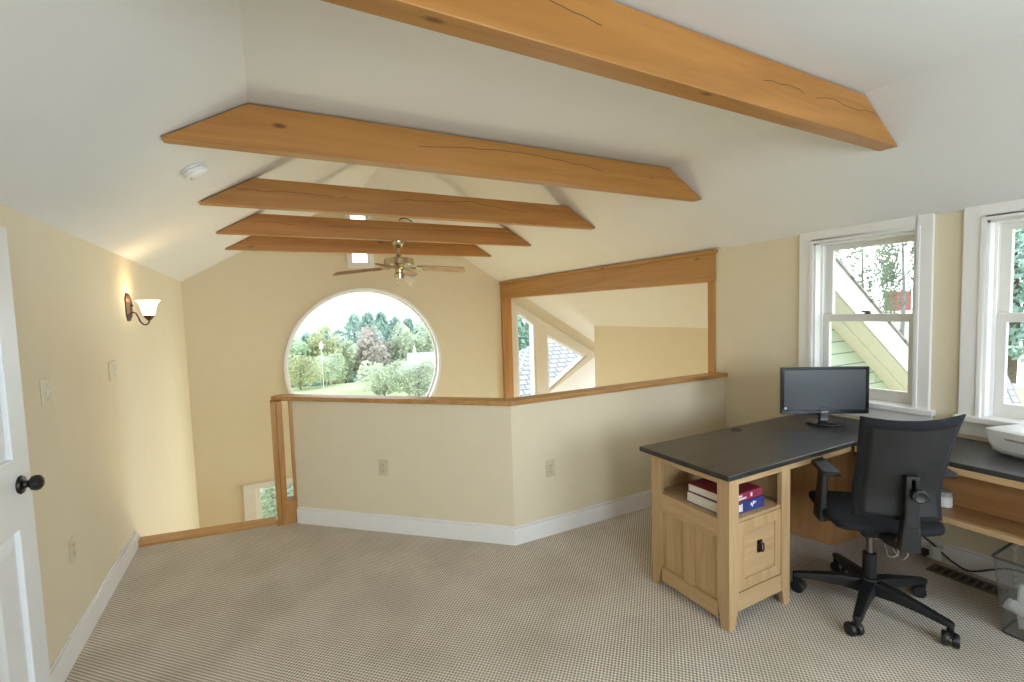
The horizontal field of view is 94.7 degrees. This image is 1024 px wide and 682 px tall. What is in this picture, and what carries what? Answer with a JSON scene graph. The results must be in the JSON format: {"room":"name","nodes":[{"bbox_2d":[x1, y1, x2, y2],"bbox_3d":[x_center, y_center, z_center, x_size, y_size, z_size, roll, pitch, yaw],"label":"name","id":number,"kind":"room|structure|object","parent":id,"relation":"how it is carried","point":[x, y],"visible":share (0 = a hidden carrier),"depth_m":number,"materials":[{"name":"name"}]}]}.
{"room":"loft home office","nodes":[
{"label":"loft home office","id":0,"kind":"room"},
{"bbox_2d":[0,204,199,666],"bbox_3d":[-1.893,1.772,1.788,0.150,4.652,9.469,-4,4,-27],"label":"wall","id":1,"kind":"structure","parent":0,"point":[115,458],"depth_m":2.62,"materials":[{"name":"beige paint"}]},
{"bbox_2d":[0,226,50,681],"bbox_3d":[-1.590,0.551,1.420,0.100,1.891,0.760,-4,4,-27],"label":"door","id":2,"kind":"structure","parent":1,"relation":"in","point":[24,657],"depth_m":1.65,"materials":[{"name":"white paint"}]},
{"bbox_2d":[39,378,51,406],"bbox_3d":[-2.053,0.226,2.088,0.021,0.120,0.100,-4,4,-27],"label":"light switch","id":3,"kind":"object","parent":1,"relation":"attached to","point":[45,384],"visible":1,"depth_m":2.08,"materials":[{"name":"beige plastic"}]},
{"bbox_2d":[68,535,76,563],"bbox_3d":[-2.096,0.995,2.252,0.008,0.116,0.072,-4,4,-27],"label":"power outlet","id":4,"kind":"object","parent":1,"relation":"attached to","point":[72,543],"visible":1,"depth_m":2.24,"materials":[{"name":"beige plastic"}]},
{"bbox_2d":[50,531,138,681],"bbox_3d":[-2.200,1.397,2.514,0.018,0.124,1.650,-4,4,-27],"label":"baseboard","id":5,"kind":"structure","parent":1,"relation":"attached to","point":[65,660],"depth_m":2.38,"materials":[{"name":"white paint"}]},
{"bbox_2d":[108,361,116,380],"bbox_3d":[-2.528,0.188,2.996,0.021,0.120,0.144,-4,4,-27],"label":"light switch","id":6,"kind":"object","parent":1,"relation":"attached to","point":[112,369],"visible":1,"depth_m":2.98,"materials":[{"name":"beige plastic"}]},
{"bbox_2d":[124,293,159,324],"bbox_3d":[-2.701,-0.233,3.467,0.197,0.239,0.150,-4,4,-27],"label":"wall sconce","id":7,"kind":"object","parent":1,"relation":"attached to","point":[148,307],"visible":1,"depth_m":3.44,"materials":[{"name":"white glass"}]},
{"bbox_2d":[181,213,594,527],"bbox_3d":[-0.893,0.742,7.527,7.329,5.905,0.150,-4,4,-27],"label":"wall","id":8,"kind":"structure","parent":0,"point":[241,312],"depth_m":6.20,"materials":[{"name":"beige paint"}]},
{"bbox_2d":[243,477,292,520],"bbox_3d":[-3.006,2.579,6.487,1.120,1.465,0.150,-4,4,-27],"label":"window","id":9,"kind":"structure","parent":8,"relation":"in","point":[251,504],"depth_m":6.18,"materials":[{"name":"white paint"}]},
{"bbox_2d":[345,214,374,267],"bbox_3d":[-2.182,-1.459,6.723,0.371,0.842,0.150,-4,4,-27],"label":"window","id":10,"kind":"structure","parent":8,"relation":"in","point":[350,264],"depth_m":6.70,"materials":[{"name":"white paint"}]},
{"bbox_2d":[284,288,440,396],"bbox_3d":[-2.104,0.336,6.861,2.196,2.196,0.172,-4,4,-27],"label":"window","id":11,"kind":"structure","parent":8,"relation":"in","point":[437,352],"depth_m":6.93,"materials":[{"name":"white paint"}]},
{"bbox_2d":[511,301,594,396],"bbox_3d":[0.709,0.919,8.338,1.939,3.448,0.155,-4,4,-27],"label":"window","id":12,"kind":"structure","parent":8,"relation":"in","point":[540,331],"depth_m":8.13,"materials":[{"name":"white paint"}]},
{"bbox_2d":[550,357,594,392],"bbox_3d":[1.175,1.441,8.552,1.400,2.350,0.012,-4,4,-27],"label":"wall","id":13,"kind":"structure","parent":8,"relation":"attached to","point":[584,377],"depth_m":8.55,"materials":[{"name":"white paint"}]},
{"bbox_2d":[291,377,725,525],"bbox_3d":[0.129,1.006,3.518,3.544,1.232,0.773,-2,4,-8],"label":"wall","id":14,"kind":"structure","parent":0,"point":[463,463],"depth_m":3.33,"materials":[{"name":"beige paint"}]},
{"bbox_2d":[378,459,387,475],"bbox_3d":[-0.913,0.897,3.346,0.072,0.116,0.008,-1,4,15],"label":"power outlet","id":15,"kind":"object","parent":14,"relation":"attached to","point":[383,464],"visible":1,"depth_m":3.34,"materials":[{"name":"beige plastic"}]},
{"bbox_2d":[297,490,651,545],"bbox_3d":[0.167,1.262,3.481,3.515,0.124,0.693,-2,4,-8],"label":"baseboard","id":16,"kind":"structure","parent":14,"relation":"attached to","point":[458,530],"depth_m":3.32,"materials":[{"name":"white paint"}]},
{"bbox_2d":[271,372,727,405],"bbox_3d":[0.050,0.378,3.469,3.671,0.032,0.820,-2,4,-7],"label":"cap","id":17,"kind":"object","parent":14,"relation":"on","point":[522,400],"visible":1,"depth_m":3.34,"materials":[{"name":"brown wood"}]},
{"bbox_2d":[500,299,513,397],"bbox_3d":[-0.036,1.473,7.884,0.162,4.347,0.073,-4,4,-27],"label":"wooden post","id":18,"kind":"object","parent":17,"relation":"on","point":[506,315],"visible":0.33,"depth_m":7.76,"materials":[{"name":"brown wood"}]},
{"bbox_2d":[546,459,554,476],"bbox_3d":[0.266,0.872,3.232,0.072,0.116,0.008,-4,4,-27],"label":"power outlet","id":19,"kind":"object","parent":14,"relation":"attached to","point":[550,464],"visible":1,"depth_m":3.23,"materials":[{"name":"beige plastic"}]},
{"bbox_2d":[708,281,715,372],"bbox_3d":[1.827,0.501,4.189,0.158,2.047,0.078,-4,4,-27],"label":"wooden post","id":20,"kind":"object","parent":14,"relation":"attached to","point":[711,285],"visible":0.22,"depth_m":4.11,"materials":[{"name":"brown wood"}]},
{"bbox_2d":[0,0,1023,341],"bbox_3d":[1.286,-0.544,3.341,7.479,3.134,9.469,-4,4,-27],"label":"ceiling","id":21,"kind":"structure","parent":0,"point":[90,90],"depth_m":2.13,"materials":[{"name":"white paint"}]},
{"bbox_2d":[181,162,207,179],"bbox_3d":[-1.702,-0.909,2.529,0.123,0.093,0.128,-5,5,-38],"label":"smoke detector","id":22,"kind":"object","parent":21,"relation":"attached to","point":[197,170],"visible":1,"depth_m":2.49,"materials":[{"name":"white plastic"}]},
{"bbox_2d":[225,236,491,256],"bbox_3d":[-1.750,-1.208,5.999,3.261,0.194,0.085,-4,4,-27],"label":"ceiling beam","id":23,"kind":"structure","parent":21,"relation":"attached to","point":[253,243],"depth_m":5.83,"materials":[{"name":"brown wood"}]},
{"bbox_2d":[216,213,530,246],"bbox_3d":[-1.227,-1.159,5.001,3.261,0.194,0.085,-4,4,-27],"label":"ceiling beam","id":24,"kind":"structure","parent":21,"relation":"attached to","point":[257,224],"depth_m":4.83,"materials":[{"name":"brown wood"}]},
{"bbox_2d":[333,240,464,285],"bbox_3d":[-1.206,-0.824,5.029,1.046,0.480,1.046,-5,5,-44],"label":"ceiling fan","id":25,"kind":"object","parent":24,"relation":"hanging from","point":[399,263],"visible":1,"depth_m":5.00,"materials":[{"name":"brown wood"}]},
{"bbox_2d":[198,178,594,229],"bbox_3d":[-0.648,-1.106,3.895,3.261,0.194,0.085,-4,4,-27],"label":"ceiling beam","id":26,"kind":"structure","parent":21,"relation":"attached to","point":[256,193],"depth_m":3.68,"materials":[{"name":"brown wood"}]},
{"bbox_2d":[161,103,701,201],"bbox_3d":[-0.058,-1.051,2.769,3.261,0.194,0.085,-4,4,-27],"label":"ceiling beam","id":27,"kind":"structure","parent":21,"relation":"attached to","point":[251,128],"depth_m":2.49,"materials":[{"name":"brown wood"}]},
{"bbox_2d":[321,0,896,150],"bbox_3d":[0.524,-0.998,1.657,3.264,0.194,0.085,-4,4,-29],"label":"ceiling beam","id":28,"kind":"structure","parent":21,"relation":"attached to","point":[610,39],"depth_m":1.58,"materials":[{"name":"brown wood"}]},
{"bbox_2d":[65,506,1023,681],"bbox_3d":[0.770,1.583,1.506,4.328,0.300,6.216,-4,4,-27],"label":"floor","id":29,"kind":"structure","parent":0,"point":[293,602],"depth_m":2.36,"materials":[{"name":"carpet"}]},
{"bbox_2d":[138,517,277,546],"bbox_3d":[-2.207,1.417,3.458,0.909,0.064,0.152,-3,4,-18],"label":"stair nosing","id":30,"kind":"structure","parent":29,"relation":"attached to","point":[238,526],"depth_m":3.43,"materials":[{"name":"brown wood"}]},
{"bbox_2d":[270,400,297,525],"bbox_3d":[-1.720,1.059,3.582,0.142,1.232,0.155,-4,4,-27],"label":"newel post","id":31,"kind":"object","parent":29,"relation":"on","point":[286,506],"visible":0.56,"depth_m":3.51,"materials":[{"name":"brown wood"}]},
{"bbox_2d":[639,414,1023,632],"bbox_3d":[1.853,0.966,2.260,1.595,0.766,1.800,-4,4,-27],"label":"desk","id":32,"kind":"object","parent":29,"relation":"on","point":[727,561],"visible":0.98,"depth_m":2.40,"materials":[{"name":"wood"}]},
{"bbox_2d":[663,478,779,521],"bbox_3d":[1.104,0.833,2.523,0.430,0.016,0.479,-4,4,-27],"label":"shelf","id":33,"kind":"object","parent":32,"relation":"attached to","point":[674,493],"depth_m":2.41,"materials":[{"name":"brown wood"}]},
{"bbox_2d":[686,490,763,513],"bbox_3d":[1.090,0.804,2.418,0.277,0.055,0.248,-4,4,-27],"label":"book","id":34,"kind":"object","parent":32,"relation":"on","point":[756,502],"visible":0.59,"depth_m":2.35,"materials":[{"name":"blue paper"}]},
{"bbox_2d":[688,478,761,501],"bbox_3d":[1.085,0.756,2.414,0.260,0.042,0.238,-4,4,-29],"label":"book","id":35,"kind":"object","parent":34,"relation":"on","point":[706,488],"visible":0.52,"depth_m":2.37,"materials":[{"name":"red paper"}]},
{"bbox_2d":[780,366,869,426],"bbox_3d":[2.004,0.348,3.016,0.526,0.364,0.184,-1,4,6],"label":"computer monitor","id":36,"kind":"object","parent":32,"relation":"on","point":[822,391],"visible":1,"depth_m":3.02,"materials":[{"name":"black plastic"}]},
{"bbox_2d":[941,489,952,507],"bbox_3d":[2.226,0.809,2.430,0.066,0.077,0.066,-4,4,-27],"label":"paper roll","id":37,"kind":"object","parent":32,"relation":"on","point":[946,495],"visible":0.74,"depth_m":2.40,"materials":[{"name":"white paper"}]},
{"bbox_2d":[941,505,1023,537],"bbox_3d":[2.319,0.872,2.183,0.220,0.020,1.200,-4,4,-27],"label":"shelf","id":38,"kind":"object","parent":32,"relation":"attached to","point":[991,520],"depth_m":2.26,"materials":[{"name":"brown wood"}]},
{"bbox_2d":[985,424,1023,459],"bbox_3d":[2.574,0.501,2.196,0.318,0.131,0.436,-2,4,-10],"label":"printer","id":39,"kind":"object","parent":32,"relation":"on","point":[1008,440],"visible":1,"depth_m":2.30,"materials":[{"name":"white plastic"}]},
{"bbox_2d":[791,414,965,648],"bbox_3d":[1.782,0.816,2.360,0.654,1.058,0.716,-1,4,16],"label":"office chair","id":40,"kind":"object","parent":29,"relation":"on","point":[894,498],"visible":0.99,"depth_m":2.13,"materials":[{"name":"black plastic"}]},
{"bbox_2d":[875,538,928,559],"bbox_3d":[2.327,1.084,2.811,0.235,0.370,0.220,-4,4,-27],"label":"cable","id":41,"kind":"object","parent":29,"relation":"on","point":[875,538],"visible":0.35,"depth_m":2.78,"materials":[{"name":"white plastic"}]},
{"bbox_2d":[926,563,1007,597],"bbox_3d":[2.487,1.307,2.586,0.116,0.006,0.310,-4,4,-27],"label":"floor vent","id":42,"kind":"object","parent":29,"relation":"in","point":[987,587],"visible":0.93,"depth_m":2.58,"materials":[{"name":"brown metal"}]},
{"bbox_2d":[923,537,1021,572],"bbox_3d":[2.517,1.141,2.674,0.022,0.285,0.703,-4,4,-27],"label":"cable","id":43,"kind":"object","parent":29,"relation":"on","point":[928,540],"visible":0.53,"depth_m":2.64,"materials":[{"name":"black plastic"}]},
{"bbox_2d":[991,542,1023,641],"bbox_3d":[2.380,1.161,2.091,0.262,0.365,0.319,-4,4,-27],"label":"basket","id":44,"kind":"object","parent":29,"relation":"on","point":[1010,622],"visible":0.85,"depth_m":2.15,"materials":[{"name":"black metal"}]},
{"bbox_2d":[1002,598,1023,617],"bbox_3d":[2.307,1.237,2.086,0.026,0.120,0.209,-3,4,-24],"label":"paper sheet","id":45,"kind":"object","parent":44,"relation":"in","point":[1006,601],"visible":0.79,"depth_m":2.14,"materials":[{"name":"white paper"}]},
{"bbox_2d":[1017,584,1023,629],"bbox_3d":[2.328,1.206,2.092,0.034,0.220,0.126,-3,4,-22],"label":"paper sheet","id":46,"kind":"object","parent":44,"relation":"in","point":[1019,591],"visible":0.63,"depth_m":2.14,"materials":[{"name":"white paper"}]},
{"bbox_2d":[499,249,717,298],"bbox_3d":[0.839,-0.741,5.910,0.180,0.271,4.188,-4,4,-27],"label":"header beam","id":47,"kind":"structure","parent":0,"point":[694,267],"depth_m":5.04,"materials":[{"name":"brown wood"}]},
{"bbox_2d":[594,326,707,386],"bbox_3d":[2.202,0.458,6.262,0.120,1.283,3.405,-4,4,-27],"label":"wall partition","id":48,"kind":"structure","parent":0,"point":[623,354],"depth_m":6.67,"materials":[{"name":"beige paint"}]},
{"bbox_2d":[716,211,1023,565],"bbox_3d":[3.073,1.623,1.942,0.150,4.622,5.150,-4,4,-27],"label":"wall","id":49,"kind":"structure","parent":0,"point":[757,284],"depth_m":3.60,"materials":[{"name":"beige paint"}]},
{"bbox_2d":[798,213,935,420],"bbox_3d":[2.335,-0.137,3.117,0.217,1.267,0.811,-4,4,-27],"label":"window","id":50,"kind":"structure","parent":49,"relation":"in","point":[817,249],"depth_m":3.01,"materials":[{"name":"white paint"}]},
{"bbox_2d":[921,537,943,551],"bbox_3d":[2.489,1.220,2.803,0.008,0.072,0.116,-4,4,-27],"label":"power outlet","id":51,"kind":"object","parent":49,"relation":"attached to","point":[924,541],"visible":0.56,"depth_m":2.81,"materials":[{"name":"white plastic"}]},
{"bbox_2d":[919,547,928,556],"bbox_3d":[2.439,1.185,2.803,0.085,0.179,0.037,-3,4,-18],"label":"plug","id":52,"kind":"object","parent":51,"relation":"attached to","point":[924,551],"visible":0.45,"depth_m":2.80,"materials":[{"name":"black plastic"}]},
{"bbox_2d":[930,545,942,560],"bbox_3d":[2.487,1.241,2.762,0.039,0.075,0.047,-4,4,-27],"label":"power adapter","id":53,"kind":"object","parent":51,"relation":"attached to","point":[936,554],"visible":1,"depth_m":2.75,"materials":[{"name":"white plastic"}]},
{"bbox_2d":[877,536,1023,588],"bbox_3d":[2.983,1.277,1.895,0.021,0.124,4.880,-4,4,-27],"label":"baseboard","id":54,"kind":"structure","parent":49,"relation":"attached to","point":[967,559],"depth_m":2.64,"materials":[{"name":"white paint"}]},
{"bbox_2d":[953,199,1023,437],"bbox_3d":[2.752,-0.099,2.320,0.217,1.267,0.811,-4,4,-27],"label":"window","id":55,"kind":"structure","parent":49,"relation":"in","point":[990,359],"depth_m":2.56,"materials":[{"name":"white paint"}]},
{"label":"outside","id":56,"kind":"structure","parent":0,"visible":0},
{"bbox_2d":[262,378,1023,514],"bbox_3d":[4.076,12.137,47.915,190.000,21.743,170.000,-4,4,-27],"label":"lawn","id":57,"kind":"structure","parent":56,"point":[346,388],"depth_m":27.98,"materials":[{"name":"green plant"}]},
{"bbox_2d":[260,483,293,518],"bbox_3d":[-5.016,3.166,9.809,2.234,2.033,1.957,-2,4,-4],"label":"bush","id":58,"kind":"object","parent":57,"relation":"on","point":[268,494],"visible":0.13,"depth_m":9.38,"materials":[{"name":"green plant"}]},
{"bbox_2d":[288,336,314,387],"bbox_3d":[-21.041,2.204,44.042,5.633,5.502,3.520,-2,4,-2],"label":"broadleaf tree","id":59,"kind":"object","parent":57,"relation":"on","point":[303,346],"visible":0.14,"depth_m":43.47,"materials":[{"name":"green plant"}]},
{"bbox_2d":[288,353,322,389],"bbox_3d":[-12.960,1.941,29.043,2.136,2.487,2.219,2,5,42],"label":"bush","id":60,"kind":"object","parent":57,"relation":"on","point":[299,365],"visible":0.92,"depth_m":28.78,"materials":[{"name":"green plant"}]},
{"bbox_2d":[294,331,333,387],"bbox_3d":[-25.435,2.770,59.119,6.327,8.161,6.244,-1,4,12],"label":"conifer","id":61,"kind":"object","parent":57,"relation":"on","point":[304,337],"visible":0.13,"depth_m":58.39,"materials":[{"name":"green plant"}]},
{"bbox_2d":[319,342,323,387],"bbox_3d":[-11.849,1.470,29.457,0.220,2.900,0.200,-4,4,-27],"label":"pole","id":62,"kind":"object","parent":57,"relation":"on","point":[320,343],"visible":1,"depth_m":29.41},
{"bbox_2d":[314,326,330,384],"bbox_3d":[-27.273,2.823,68.302,7.057,10.238,7.601,-4,4,-30],"label":"conifer","id":63,"kind":"object","parent":57,"relation":"on","point":[326,336],"visible":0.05,"depth_m":67.62,"materials":[{"name":"green plant"}]},
{"bbox_2d":[302,324,348,384],"bbox_3d":[-17.893,1.535,44.956,4.423,6.277,3.582,-3,4,-20],"label":"broadleaf tree","id":64,"kind":"object","parent":57,"relation":"on","point":[314,342],"visible":0.43,"depth_m":44.88,"materials":[{"name":"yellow plant"}]},
{"bbox_2d":[307,352,343,384],"bbox_3d":[-12.091,1.896,30.658,2.219,2.316,2.136,-2,4,2],"label":"bush","id":65,"kind":"object","parent":57,"relation":"on","point":[328,369],"visible":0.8,"depth_m":30.42,"materials":[{"name":"green plant"}]},
{"bbox_2d":[318,353,347,383],"bbox_3d":[-12.579,2.039,33.060,1.796,2.445,2.032,-2,4,0],"label":"bush","id":66,"kind":"object","parent":57,"relation":"on","point":[336,359],"visible":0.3,"depth_m":33.21,"materials":[{"name":"green plant"}]},
{"bbox_2d":[319,329,362,383],"bbox_3d":[-22.195,2.570,60.854,6.593,8.342,6.414,-5,5,-38],"label":"conifer","id":67,"kind":"object","parent":57,"relation":"on","point":[337,331],"visible":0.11,"depth_m":60.20,"materials":[{"name":"green plant"}]},
{"bbox_2d":[320,334,363,384],"bbox_3d":[-17.093,2.038,47.639,4.624,5.576,3.745,-3,4,-15],"label":"broadleaf tree","id":68,"kind":"object","parent":57,"relation":"on","point":[349,349],"visible":0.51,"depth_m":46.91,"materials":[{"name":"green plant"}]},
{"bbox_2d":[342,310,361,347],"bbox_3d":[-23.231,1.626,70.384,7.300,12.512,7.204,-1,4,13],"label":"conifer","id":69,"kind":"object","parent":57,"relation":"on","point":[353,319],"visible":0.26,"depth_m":69.34,"materials":[{"name":"green plant"}]},
{"bbox_2d":[352,311,392,381],"bbox_3d":[-18.849,1.370,62.475,6.588,10.919,6.116,-4,4,-32],"label":"conifer","id":70,"kind":"object","parent":57,"relation":"on","point":[367,319],"visible":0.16,"depth_m":61.87,"materials":[{"name":"green plant"}]},
{"bbox_2d":[356,325,390,380],"bbox_3d":[-14.382,1.416,48.026,3.238,6.396,5.182,-4,4,-31],"label":"broadleaf tree","id":71,"kind":"object","parent":57,"relation":"on","point":[368,350],"visible":0.71,"depth_m":47.69,"materials":[{"name":"grey plant"}]},
{"bbox_2d":[356,327,395,379],"bbox_3d":[-14.514,1.702,51.131,4.295,6.683,4.497,-2,4,-11],"label":"broadleaf tree","id":72,"kind":"object","parent":57,"relation":"on","point":[384,342],"visible":0.12,"depth_m":50.39,"materials":[{"name":"green plant"}]},
{"bbox_2d":[374,311,388,339],"bbox_3d":[-19.803,1.550,72.222,7.261,12.542,7.607,-2,4,2],"label":"conifer","id":73,"kind":"object","parent":57,"relation":"on","point":[380,318],"visible":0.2,"depth_m":71.28,"materials":[{"name":"green plant"}]},
{"bbox_2d":[355,359,410,395],"bbox_3d":[-6.459,2.098,24.137,2.742,2.406,2.402,-5,5,-37],"label":"bush","id":74,"kind":"object","parent":57,"relation":"on","point":[382,380],"visible":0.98,"depth_m":23.79,"materials":[{"name":"green plant"}]},
{"bbox_2d":[381,315,403,374],"bbox_3d":[-15.774,1.548,64.060,6.244,10.179,6.327,1,5,36],"label":"conifer","id":75,"kind":"object","parent":57,"relation":"on","point":[394,319],"visible":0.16,"depth_m":63.41,"materials":[{"name":"green plant"}]},
{"bbox_2d":[382,322,427,379],"bbox_3d":[-11.557,1.288,50.608,4.825,6.734,3.907,-1,4,12],"label":"broadleaf tree","id":76,"kind":"object","parent":57,"relation":"on","point":[404,345],"visible":0.54,"depth_m":49.55,"materials":[{"name":"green plant"}]},
{"bbox_2d":[402,316,415,336],"bbox_3d":[-16.070,1.871,74.159,7.057,11.610,7.601,-2,4,3],"label":"conifer","id":77,"kind":"object","parent":57,"relation":"on","point":[409,322],"visible":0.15,"depth_m":73.41,"materials":[{"name":"green plant"}]},
{"bbox_2d":[393,359,433,395],"bbox_3d":[-4.692,2.026,24.219,2.589,2.430,2.492,-1,4,8],"label":"bush","id":78,"kind":"object","parent":57,"relation":"on","point":[418,379],"visible":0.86,"depth_m":23.80,"materials":[{"name":"green plant"}]},
{"bbox_2d":[398,352,434,378],"bbox_3d":[-7.972,2.996,44.327,4.800,3.900,4.400,-4,4,-27],"label":"cottage","id":79,"kind":"structure","parent":57,"relation":"on","point":[420,356],"depth_m":43.38,"materials":[{"name":"paint"}]},
{"bbox_2d":[412,320,427,341],"bbox_3d":[-12.501,1.766,65.917,6.593,9.597,6.293,1,5,40],"label":"conifer","id":80,"kind":"object","parent":57,"relation":"on","point":[422,328],"visible":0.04,"depth_m":65.01,"materials":[{"name":"green plant"}]},
{"bbox_2d":[413,322,433,352],"bbox_3d":[-9.824,1.279,52.438,5.227,6.910,4.233,-5,5,-38],"label":"broadleaf tree","id":81,"kind":"object","parent":57,"relation":"on","point":[425,343],"visible":0.24,"depth_m":51.49,"materials":[{"name":"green plant"}]},
{"bbox_2d":[423,342,578,396],"bbox_3d":[2.316,1.695,14.853,10.400,3.460,6.800,-4,4,-27],"label":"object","id":82,"kind":"structure","parent":57,"relation":"on","point":[560,357],"depth_m":13.26,"materials":[{"name":"grey"}]},
{"bbox_2d":[518,317,529,350],"bbox_3d":[-0.553,-0.686,24.216,3.377,7.594,5.406,2,5,42],"label":"broadleaf tree","id":83,"kind":"object","parent":57,"relation":"on","point":[523,329],"visible":0.06,"depth_m":24.13,"materials":[{"name":"green plant"}]},
{"bbox_2d":[836,244,901,313],"bbox_3d":[16.718,-1.432,22.358,2.745,8.248,3.390,1,5,35],"label":"broadleaf tree","id":84,"kind":"object","parent":57,"relation":"on","point":[863,271],"visible":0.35,"depth_m":21.79,"materials":[{"name":"green plant"}]},
{"bbox_2d":[831,256,907,391],"bbox_3d":[3.504,1.608,4.542,2.990,4.890,0.625,-4,4,-27],"label":"gable","id":85,"kind":"object","parent":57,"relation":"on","point":[880,346],"visible":0.15,"depth_m":4.00,"materials":[{"name":"grey"}]},
{"bbox_2d":[870,242,913,335],"bbox_3d":[16.466,-1.935,20.052,2.608,9.564,2.315,-5,5,-37],"label":"broadleaf tree","id":86,"kind":"object","parent":57,"relation":"on","point":[891,279],"visible":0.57,"depth_m":20.03,"materials":[{"name":"green plant"}]},
{"bbox_2d":[884,291,911,340],"bbox_3d":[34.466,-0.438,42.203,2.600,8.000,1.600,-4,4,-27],"label":"barn","id":87,"kind":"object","parent":57,"relation":"on","point":[908,296],"visible":0.21,"depth_m":41.34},
{"bbox_2d":[1006,374,1021,404],"bbox_3d":[11.487,3.462,17.168,9.000,5.270,12.000,1,4,34],"label":"garage","id":88,"kind":"structure","parent":57,"relation":"on","point":[1011,396],"depth_m":13.55,"materials":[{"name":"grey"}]},
{"bbox_2d":[1007,229,1023,382],"bbox_3d":[36.201,-2.702,34.160,7.998,13.315,8.615,-3,4,-23],"label":"conifer","id":89,"kind":"object","parent":57,"relation":"on","point":[1016,329],"visible":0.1,"depth_m":32.98,"materials":[{"name":"green plant"}]},
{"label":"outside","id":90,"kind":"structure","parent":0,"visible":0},
{"bbox_2d":[1012,383,1023,387],"bbox_3d":[28.266,4.171,29.291,7.402,3.806,65.685,-3,4,-23],"label":"driveway","id":91,"kind":"structure","parent":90,"point":[1015,385],"depth_m":27.38,"materials":[{"name":"white concrete"}]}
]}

